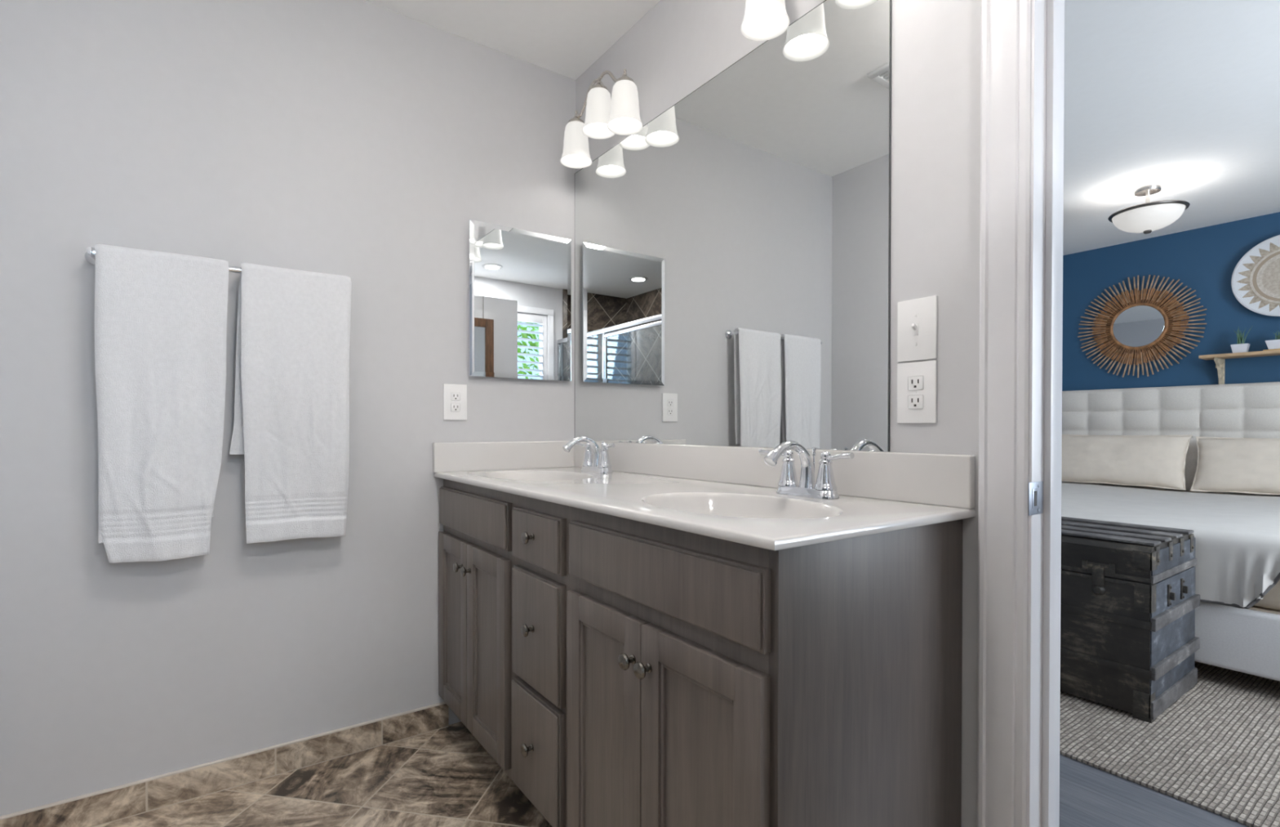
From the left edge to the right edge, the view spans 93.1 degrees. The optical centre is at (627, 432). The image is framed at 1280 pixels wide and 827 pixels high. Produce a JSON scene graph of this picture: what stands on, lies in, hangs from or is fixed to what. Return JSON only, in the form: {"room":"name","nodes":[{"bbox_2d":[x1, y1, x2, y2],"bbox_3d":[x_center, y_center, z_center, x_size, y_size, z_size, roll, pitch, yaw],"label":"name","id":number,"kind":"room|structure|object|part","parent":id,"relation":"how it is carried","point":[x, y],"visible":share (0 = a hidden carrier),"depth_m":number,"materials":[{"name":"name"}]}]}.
{"room":"bathroom","nodes":[
{"label":"bathroom","id":0,"kind":"room"},
{"bbox_2d":[0,0,575,816],"bbox_3d":[-1.319,-0.183,1.729,2.620,2.440,0.120,0,1,-35],"label":"wall","id":1,"kind":"structure","parent":0,"point":[361,140],"depth_m":1.78,"materials":[{"name":"grey paint"}]},
{"bbox_2d":[84,247,241,273],"bbox_3d":[-1.135,-0.463,1.737,0.642,0.042,0.072,0,1,-35],"label":"towel bar","id":2,"kind":"object","parent":1,"relation":"attached to","point":[90,255],"visible":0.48,"depth_m":1.58,"materials":[{"name":"silver metal"}]},
{"bbox_3d":[-1.382,-0.462,1.566,0.042,0.042,0.072,0,1,-35],"label":"post","id":3,"kind":"part","parent":2,"relation":"part of","materials":[{"name":"silver metal"}]},
{"bbox_2d":[94,244,228,563],"bbox_3d":[-1.241,-0.073,1.626,0.286,0.824,0.065,0,1,-35],"label":"bath towel","id":4,"kind":"object","parent":2,"relation":"hanging from","point":[161,317],"visible":1,"depth_m":1.60,"materials":[{"name":"white fabric"}]},
{"bbox_2d":[229,262,351,543],"bbox_3d":[-0.995,-0.084,1.801,0.318,0.806,0.058,0,1,-35],"label":"bath towel","id":5,"kind":"object","parent":2,"relation":"hanging from","point":[291,425],"visible":1,"depth_m":1.78,"materials":[{"name":"white fabric"}]},
{"bbox_2d":[0,701,448,826],"bbox_3d":[-1.093,0.992,1.816,1.119,0.088,0.012,0,1,-35],"label":"baseboard","id":6,"kind":"structure","parent":1,"relation":"attached to","point":[106,806],"depth_m":1.75,"materials":[{"name":"brown tile"}]},
{"bbox_2d":[443,383,466,420],"bbox_3d":[-0.611,-0.108,2.143,0.084,0.127,0.009,0,1,-35],"label":"wall outlet","id":7,"kind":"object","parent":1,"relation":"attached to","point":[455,396],"visible":1,"depth_m":2.14,"materials":[{"name":"white plastic"}]},
{"bbox_2d":[450,392,460,400],"bbox_3d":[-0.610,-0.128,2.141,0.033,0.029,0.003,0,1,-35],"label":"receptacle","id":8,"kind":"object","parent":7,"relation":"attached to","point":[454,396],"depth_m":2.14,"materials":[{"name":"plastic"}]},
{"bbox_2d":[450,403,460,411],"bbox_3d":[-0.610,-0.089,2.142,0.033,0.029,0.003,0,1,-35],"label":"receptacle","id":9,"kind":"object","parent":7,"relation":"attached to","point":[454,406],"depth_m":2.14,"materials":[{"name":"plastic"}]},
{"bbox_2d":[468,218,571,381],"bbox_3d":[-0.399,-0.481,2.278,0.412,0.556,0.023,0,1,-35],"label":"medicine cabinet","id":10,"kind":"object","parent":1,"relation":"attached to","point":[520,280],"visible":1,"depth_m":2.26,"materials":[{"name":"metal"}]},
{"bbox_2d":[96,721,1249,826],"bbox_3d":[1.017,1.083,2.377,7.186,0.100,5.540,0,1,-35],"label":"floor","id":11,"kind":"structure","parent":0,"point":[443,777],"depth_m":1.72,"materials":[{"name":"brown tile"}]},
{"bbox_2d":[438,479,962,826],"bbox_3d":[-0.017,0.599,1.641,0.580,0.880,1.518,0,1,-35],"label":"vanity cabinet","id":12,"kind":"object","parent":11,"relation":"on","point":[620,672],"visible":0.99,"depth_m":1.09,"materials":[{"name":"grey wood"}]},
{"bbox_3d":[-0.568,0.629,2.000,0.008,0.447,0.154,0,1,-35],"label":"door panel","id":13,"kind":"part","parent":12,"relation":"part of","materials":[{"name":"grey wood"}]},
{"bbox_3d":[-0.571,0.629,1.998,0.021,0.569,0.276,0,1,-35],"label":"door","id":14,"kind":"part","parent":12,"relation":"part of","materials":[{"name":"grey wood"}]},
{"bbox_3d":[-0.532,0.421,1.897,0.028,0.031,0.031,0,1,-35],"label":"knob","id":15,"kind":"part","parent":12,"relation":"part of","materials":[{"name":"grey metal"}]},
{"bbox_3d":[-0.494,0.422,1.842,0.028,0.031,0.031,0,1,-35],"label":"knob","id":16,"kind":"part","parent":12,"relation":"part of","materials":[{"name":"grey metal"}]},
{"bbox_3d":[-0.405,0.631,1.766,0.008,0.447,0.168,0,1,-35],"label":"door panel","id":17,"kind":"part","parent":12,"relation":"part of","materials":[{"name":"grey wood"}]},
{"bbox_3d":[-0.408,0.631,1.764,0.021,0.569,0.290,0,1,-35],"label":"door","id":18,"kind":"part","parent":12,"relation":"part of","materials":[{"name":"grey wood"}]},
{"bbox_3d":[-0.248,0.780,1.491,0.028,0.031,0.031,0,1,-35],"label":"knob","id":19,"kind":"part","parent":12,"relation":"part of","materials":[{"name":"grey metal"}]},
{"bbox_3d":[-0.246,0.484,1.486,0.028,0.031,0.031,0,1,-35],"label":"knob","id":20,"kind":"part","parent":12,"relation":"part of","materials":[{"name":"grey metal"}]},
{"bbox_3d":[-0.245,0.257,1.483,0.028,0.031,0.031,0,1,-35],"label":"knob","id":21,"kind":"part","parent":12,"relation":"part of","materials":[{"name":"grey metal"}]},
{"bbox_3d":[-0.228,0.786,1.505,0.021,0.272,0.261,0,1,-35],"label":"drawer","id":22,"kind":"part","parent":12,"relation":"part of","materials":[{"name":"grey wood"}]},
{"bbox_3d":[-0.226,0.493,1.500,0.021,0.283,0.260,0,1,-35],"label":"drawer","id":23,"kind":"part","parent":12,"relation":"part of","materials":[{"name":"grey wood"}]},
{"bbox_3d":[-0.225,0.263,1.497,0.021,0.132,0.262,0,1,-35],"label":"drawer","id":24,"kind":"part","parent":12,"relation":"part of","materials":[{"name":"grey wood"}]},
{"bbox_3d":[-0.045,0.638,1.248,0.008,0.446,0.156,0,1,-35],"label":"door panel","id":25,"kind":"part","parent":12,"relation":"part of","materials":[{"name":"grey wood"}]},
{"bbox_3d":[-0.211,0.554,1.517,0.022,0.790,1.500,0,1,-35],"label":"frame","id":26,"kind":"part","parent":12,"relation":"part of","materials":[{"name":"grey wood"}]},
{"bbox_3d":[-0.049,0.638,1.245,0.021,0.568,0.278,0,1,-35],"label":"door","id":27,"kind":"part","parent":12,"relation":"part of","materials":[{"name":"grey wood"}]},
{"bbox_3d":[-0.001,0.427,1.133,0.028,0.031,0.031,0,1,-35],"label":"knob","id":28,"kind":"part","parent":12,"relation":"part of","materials":[{"name":"grey metal"}]},
{"bbox_3d":[0.027,0.427,1.092,0.028,0.031,0.031,0,1,-35],"label":"knob","id":29,"kind":"part","parent":12,"relation":"part of","materials":[{"name":"grey metal"}]},
{"bbox_3d":[0.120,0.640,1.010,0.008,0.446,0.172,0,1,-35],"label":"door panel","id":30,"kind":"part","parent":12,"relation":"part of","materials":[{"name":"grey wood"}]},
{"bbox_2d":[432,440,975,551],"bbox_3d":[-0.005,0.160,1.634,0.572,0.242,1.539,0,1,-35],"label":"countertop","id":31,"kind":"structure","parent":12,"relation":"on","point":[723,492],"depth_m":1.39,"materials":[{"name":"stone"}]},
{"bbox_2d":[482,470,593,480],"bbox_3d":[-0.299,0.208,1.989,0.330,0.139,0.464,0,1,-35],"label":"sink basin","id":32,"kind":"object","parent":31,"relation":"in","point":[504,475],"depth_m":2.16,"materials":[{"name":"white ceramic"}]},
{"bbox_2d":[562,435,615,473],"bbox_3d":[-0.121,0.074,2.119,0.195,0.126,0.186,0,0,12],"label":"faucet","id":33,"kind":"object","parent":31,"relation":"on","point":[598,462],"visible":1,"depth_m":2.09,"materials":[{"name":"silver metal"}]},
{"bbox_3d":[-0.167,0.044,2.196,0.078,0.022,0.014,0,1,44],"label":"lever","id":34,"kind":"part","parent":33,"relation":"part of","materials":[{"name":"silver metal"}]},
{"bbox_3d":[-0.157,0.066,2.093,0.153,0.110,0.037,0,1,-35],"label":"spout","id":35,"kind":"part","parent":33,"relation":"part of","materials":[{"name":"silver metal"}]},
{"bbox_3d":[-0.140,0.076,2.168,0.049,0.084,0.049,0,1,-35],"label":"handle","id":36,"kind":"part","parent":33,"relation":"part of","materials":[{"name":"silver metal"}]},
{"bbox_3d":[-0.111,0.127,2.126,0.054,0.020,0.162,0,1,-35],"label":"plate","id":37,"kind":"part","parent":33,"relation":"part of","materials":[{"name":"silver metal"}]},
{"bbox_3d":[-0.081,0.076,2.083,0.049,0.084,0.049,0,1,-35],"label":"handle","id":38,"kind":"part","parent":33,"relation":"part of","materials":[{"name":"silver metal"}]},
{"bbox_3d":[-0.064,0.045,2.048,0.014,0.022,0.078,0,1,-24],"label":"lever","id":39,"kind":"part","parent":33,"relation":"part of","materials":[{"name":"silver metal"}]},
{"bbox_2d":[641,492,843,519],"bbox_3d":[0.218,0.214,1.245,0.330,0.139,0.464,0,1,-35],"label":"sink basin","id":40,"kind":"object","parent":31,"relation":"in","point":[717,505],"depth_m":1.39,"materials":[{"name":"white ceramic"}]},
{"bbox_2d":[759,440,854,499],"bbox_3d":[0.397,0.081,1.373,0.195,0.126,0.186,0,0,12],"label":"faucet","id":41,"kind":"object","parent":31,"relation":"on","point":[825,487],"visible":1,"depth_m":1.35,"materials":[{"name":"silver metal"}]},
{"bbox_3d":[0.350,0.050,1.451,0.078,0.022,0.014,0,1,44],"label":"lever","id":42,"kind":"part","parent":41,"relation":"part of","materials":[{"name":"silver metal"}]},
{"bbox_3d":[0.377,0.082,1.423,0.049,0.084,0.049,0,1,-35],"label":"handle","id":43,"kind":"part","parent":41,"relation":"part of","materials":[{"name":"silver metal"}]},
{"bbox_3d":[0.361,0.072,1.348,0.153,0.110,0.037,0,1,-35],"label":"spout","id":44,"kind":"part","parent":41,"relation":"part of","materials":[{"name":"silver metal"}]},
{"bbox_3d":[0.407,0.134,1.381,0.054,0.020,0.162,0,1,-35],"label":"plate","id":45,"kind":"part","parent":41,"relation":"part of","materials":[{"name":"silver metal"}]},
{"bbox_3d":[0.428,0.080,1.395,0.010,0.090,0.010,0,1,-35],"label":"lift rod","id":46,"kind":"part","parent":41,"relation":"part of","materials":[{"name":"silver metal"}]},
{"bbox_3d":[0.436,0.083,1.338,0.049,0.084,0.049,0,1,-35],"label":"handle","id":47,"kind":"part","parent":41,"relation":"part of","materials":[{"name":"silver metal"}]},
{"bbox_3d":[0.453,0.052,1.303,0.014,0.022,0.078,0,1,-24],"label":"lever","id":48,"kind":"part","parent":41,"relation":"part of","materials":[{"name":"silver metal"}]},
{"bbox_3d":[0.117,0.640,1.008,0.021,0.568,0.294,0,1,-35],"label":"door","id":49,"kind":"part","parent":12,"relation":"part of","materials":[{"name":"grey wood"}]},
{"bbox_3d":[0.429,0.604,1.038,0.527,0.880,0.018,0,1,-35],"label":"panel","id":50,"kind":"part","parent":12,"relation":"part of","materials":[{"name":"grey laminate"}]},
{"bbox_2d":[1059,661,1279,826],"bbox_3d":[2.260,1.024,2.904,2.510,0.011,3.050,0,1,-35],"label":"area rug","id":51,"kind":"object","parent":11,"relation":"on","point":[1215,749],"visible":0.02,"depth_m":1.99,"materials":[{"name":"fabric"}]},
{"bbox_2d":[1060,516,1199,723],"bbox_3d":[1.794,0.704,2.674,0.570,0.632,0.985,0,1,-35],"label":"trunk","id":52,"kind":"object","parent":51,"relation":"on","point":[1129,601],"visible":0.6,"depth_m":2.25,"materials":[{"name":"black paint"}]},
{"bbox_3d":[1.791,0.463,2.681,0.540,0.132,0.955,0,1,-35],"label":"lid","id":53,"kind":"part","parent":52,"relation":"part of","materials":[{"name":"black paint"}]},
{"bbox_3d":[2.064,0.771,2.290,0.532,0.464,0.005,0,1,-35],"label":"panel","id":54,"kind":"part","parent":52,"relation":"part of","materials":[{"name":"black paint"}]},
{"bbox_3d":[2.064,0.463,2.287,0.524,0.083,0.005,0,1,-35],"label":"panel","id":55,"kind":"part","parent":52,"relation":"part of","materials":[{"name":"grey wood"}]},
{"bbox_2d":[1062,382,1279,681],"bbox_3d":[3.050,0.347,3.490,2.313,1.333,2.100,0,1,-35],"label":"upholstered bed","id":56,"kind":"object","parent":51,"relation":"on","point":[1246,641],"visible":0.34,"depth_m":4.00,"materials":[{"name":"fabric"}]},
{"bbox_3d":[2.125,0.819,2.852,0.060,0.247,2.040,0,1,-35],"label":"foot rail","id":57,"kind":"part","parent":56,"relation":"part of","materials":[{"name":"fabric"}]},
{"bbox_2d":[1253,579,1279,610],"bbox_3d":[3.024,0.555,3.474,2.100,0.268,1.940,0,1,-35],"label":"mattress","id":58,"kind":"object","parent":56,"relation":"on","point":[1271,600],"visible":0.02,"depth_m":2.37,"materials":[{"name":"beige fabric"}]},
{"bbox_2d":[1066,436,1207,492],"bbox_3d":[3.610,0.216,4.353,0.146,0.383,0.840,0,1,-35],"label":"pillow","id":59,"kind":"object","parent":58,"relation":"on","point":[1191,460],"visible":0.09,"depth_m":4.06,"materials":[{"name":"fabric"}]},
{"bbox_2d":[1061,481,1279,608],"bbox_3d":[2.889,0.544,3.380,2.030,0.333,2.055,0,1,-35],"label":"bedspread","id":60,"kind":"object","parent":58,"relation":"on","point":[1237,536],"visible":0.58,"depth_m":2.64,"materials":[{"name":"white fabric"}]},
{"bbox_2d":[1061,434,1192,489],"bbox_3d":[3.440,0.191,4.339,0.215,0.362,0.874,0,1,-35],"label":"pillow","id":61,"kind":"object","parent":60,"relation":"on","point":[1142,460],"visible":0.79,"depth_m":4.20,"materials":[{"name":"beige fabric"}]},
{"bbox_2d":[1190,436,1279,494],"bbox_3d":[3.963,0.204,3.585,0.204,0.353,0.924,0,1,-35],"label":"pillow","id":62,"kind":"object","parent":60,"relation":"on","point":[1224,464],"visible":1,"depth_m":3.75,"materials":[{"name":"beige fabric"}]},
{"bbox_2d":[1216,436,1279,496],"bbox_3d":[4.110,0.222,3.635,0.145,0.383,0.840,0,1,-35],"label":"pillow","id":63,"kind":"object","parent":58,"relation":"on","point":[1219,437],"visible":0.03,"depth_m":3.84,"materials":[{"name":"fabric"}]},
{"bbox_2d":[575,0,981,826],"bbox_3d":[0.270,-0.183,1.847,0.125,2.440,5.540,0,1,-35],"label":"wall","id":64,"kind":"structure","parent":0,"point":[677,46],"depth_m":1.23,"materials":[{"name":"grey paint"}]},
{"bbox_2d":[560,68,643,168],"bbox_3d":[-0.091,-1.127,2.126,0.142,0.240,0.438,0,1,-35],"label":"vanity light","id":65,"kind":"object","parent":64,"relation":"attached to","point":[606,117],"visible":1,"depth_m":2.08,"materials":[{"name":"white glass"}]},
{"bbox_3d":[-0.193,-1.076,2.251,0.118,0.137,0.118,0,1,-35],"label":"lamp shade","id":66,"kind":"part","parent":65,"relation":"part of","materials":[{"name":"white glass"}]},
{"bbox_3d":[-0.101,-1.124,2.119,0.118,0.137,0.118,0,1,-35],"label":"lamp shade","id":67,"kind":"part","parent":65,"relation":"part of","materials":[{"name":"white glass"}]},
{"bbox_3d":[-0.076,-1.187,2.136,0.072,0.119,0.324,0,1,-35],"label":"arm","id":68,"kind":"part","parent":65,"relation":"part of","materials":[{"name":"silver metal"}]},
{"bbox_3d":[-0.010,-1.074,1.988,0.118,0.137,0.118,0,1,-35],"label":"lamp shade","id":69,"kind":"part","parent":65,"relation":"part of","materials":[{"name":"white glass"}]},
{"bbox_2d":[574,0,891,451],"bbox_3d":[0.177,-0.496,1.863,0.006,1.065,1.360,0,1,-35],"label":"wall mirror","id":70,"kind":"object","parent":64,"relation":"attached to","point":[732,251],"visible":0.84,"depth_m":1.63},
{"bbox_2d":[740,0,789,40],"bbox_3d":[0.438,-1.120,1.364,0.142,0.240,0.438,0,1,-35],"label":"vanity light","id":71,"kind":"object","parent":64,"relation":"attached to","point":[763,20],"visible":1,"depth_m":1.52,"materials":[{"name":"white glass"}]},
{"bbox_2d":[573,441,975,508],"bbox_3d":[0.227,0.089,1.782,0.020,0.103,1.518,0,1,-35],"label":"backsplash","id":72,"kind":"structure","parent":64,"relation":"attached to","point":[948,480],"depth_m":1.39,"materials":[{"name":"stone"}]},
{"bbox_2d":[897,295,937,362],"bbox_3d":[0.594,-0.214,1.253,0.020,0.128,0.084,0,1,-35],"label":"light switch","id":73,"kind":"object","parent":64,"relation":"attached to","point":[917,318],"visible":1,"depth_m":1.25,"materials":[{"name":"white plastic"}]},
{"bbox_2d":[897,360,937,422],"bbox_3d":[0.598,-0.083,1.257,0.009,0.127,0.084,0,1,-35],"label":"wall outlet","id":74,"kind":"object","parent":64,"relation":"attached to","point":[917,381],"visible":1,"depth_m":1.25,"materials":[{"name":"white plastic"}]},
{"bbox_2d":[907,375,923,390],"bbox_3d":[0.596,-0.103,1.256,0.003,0.029,0.033,0,1,-35],"label":"receptacle","id":75,"kind":"object","parent":74,"relation":"attached to","point":[914,382],"depth_m":1.25,"materials":[{"name":"plastic"}]},
{"bbox_2d":[907,394,923,408],"bbox_3d":[0.596,-0.064,1.256,0.003,0.029,0.033,0,1,-35],"label":"receptacle","id":76,"kind":"object","parent":74,"relation":"attached to","point":[914,401],"depth_m":1.25,"materials":[{"name":"plastic"}]},
{"bbox_2d":[977,0,1031,826],"bbox_3d":[0.948,-0.031,0.745,0.020,2.155,0.981,0,1,-35],"label":"trim","id":77,"kind":"structure","parent":64,"relation":"attached to","point":[1006,24],"depth_m":1.11,"materials":[{"name":"white paint"}]},
{"bbox_2d":[1026,0,1064,826],"bbox_3d":[1.002,0.001,0.782,0.144,2.090,0.849,0,1,-35],"label":"trim","id":78,"kind":"structure","parent":64,"relation":"attached to","point":[1047,36],"depth_m":1.10,"materials":[{"name":"white paint"}]},
{"bbox_3d":[0.736,0.118,1.092,0.058,0.059,0.002,0,1,-35],"label":"strike plate","id":79,"kind":"part","parent":78,"relation":"part of","materials":[{"name":"metal"}]},
{"bbox_2d":[364,0,1279,255],"bbox_3d":[1.018,-1.456,2.356,7.186,0.100,5.540,0,1,-35],"label":"ceiling","id":80,"kind":"structure","parent":0,"point":[1184,95],"depth_m":2.45,"materials":[{"name":"paint"}]},
{"bbox_2d":[1107,182,1190,234],"bbox_3d":[2.980,-1.278,3.473,0.356,0.272,0.356,0,1,-35],"label":"flush light","id":81,"kind":"object","parent":80,"relation":"attached to","point":[1147,217],"visible":1,"depth_m":3.41,"materials":[{"name":"white glass"}]},
{"bbox_3d":[2.980,-1.267,3.473,0.028,0.216,0.028,0,1,-35],"label":"stem","id":82,"kind":"part","parent":81,"relation":"part of","materials":[{"name":"silver metal"}]},
{"bbox_3d":[2.980,-1.212,3.473,0.320,0.109,0.320,0,1,-35],"label":"lamp shade","id":83,"kind":"part","parent":81,"relation":"part of","materials":[{"name":"white glass"}]},
{"bbox_2d":[1062,212,1279,391],"bbox_3d":[3.919,-0.201,4.382,0.120,2.440,5.540,0,1,-35],"label":"wall","id":84,"kind":"structure","parent":0,"point":[1205,260],"depth_m":4.27,"materials":[{"name":"blue paint"}]},
{"bbox_2d":[1077,275,1206,377],"bbox_3d":[3.762,-0.782,4.466,0.031,0.753,0.749,0,1,-35],"label":"sunburst mirror","id":85,"kind":"object","parent":84,"relation":"attached to","point":[1138,326],"visible":1,"depth_m":4.44,"materials":[{"name":"wicker"}]},
{"bbox_2d":[1112,305,1164,346],"bbox_3d":[3.761,-0.784,4.464,0.012,0.310,0.310,0,1,-35],"label":"mirror glass","id":86,"kind":"object","parent":85,"relation":"attached to","point":[1133,326],"depth_m":4.46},
{"bbox_2d":[1198,349,1279,384],"bbox_3d":[4.252,-0.407,3.634,0.184,0.216,1.195,0,1,-35],"label":"wall shelf","id":87,"kind":"object","parent":84,"relation":"attached to","point":[1220,359],"visible":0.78,"depth_m":4.00,"materials":[{"name":"brown wood"}]},
{"bbox_2d":[1230,325,1253,352],"bbox_3d":[4.014,-0.609,3.960,0.060,0.180,0.098,0,1,-35],"label":"potted succulent","id":88,"kind":"object","parent":87,"relation":"on","point":[1239,347],"visible":0.97,"depth_m":3.96,"materials":[{"name":"white ceramic"}]},
{"bbox_2d":[1230,343,1249,352],"bbox_3d":[4.010,-0.549,3.967,0.060,0.060,0.083,0,1,-35],"label":"pot","id":89,"kind":"object","parent":88,"relation":"attached to","point":[1238,348],"depth_m":3.95,"materials":[{"name":"white ceramic"}]},
{"bbox_2d":[1262,332,1279,351],"bbox_3d":[4.112,-0.586,3.820,0.096,0.137,0.132,0,1,-35],"label":"potted succulent","id":90,"kind":"object","parent":87,"relation":"on","point":[1273,344],"visible":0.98,"depth_m":3.82,"materials":[{"name":"white ceramic"}]},
{"bbox_2d":[1265,339,1279,349],"bbox_3d":[4.111,-0.555,3.820,0.086,0.058,0.119,0,1,-35],"label":"pot","id":91,"kind":"object","parent":90,"relation":"attached to","point":[1273,344],"depth_m":3.82,"materials":[{"name":"white ceramic"}]},
{"bbox_2d":[1231,235,1279,316],"bbox_3d":[4.179,-0.998,3.826,0.045,0.524,0.524,0,1,-35],"label":"decorative wall plate","id":92,"kind":"object","parent":84,"relation":"attached to","point":[1255,277],"visible":1,"depth_m":3.93,"materials":[{"name":"white ceramic"}]}
]}

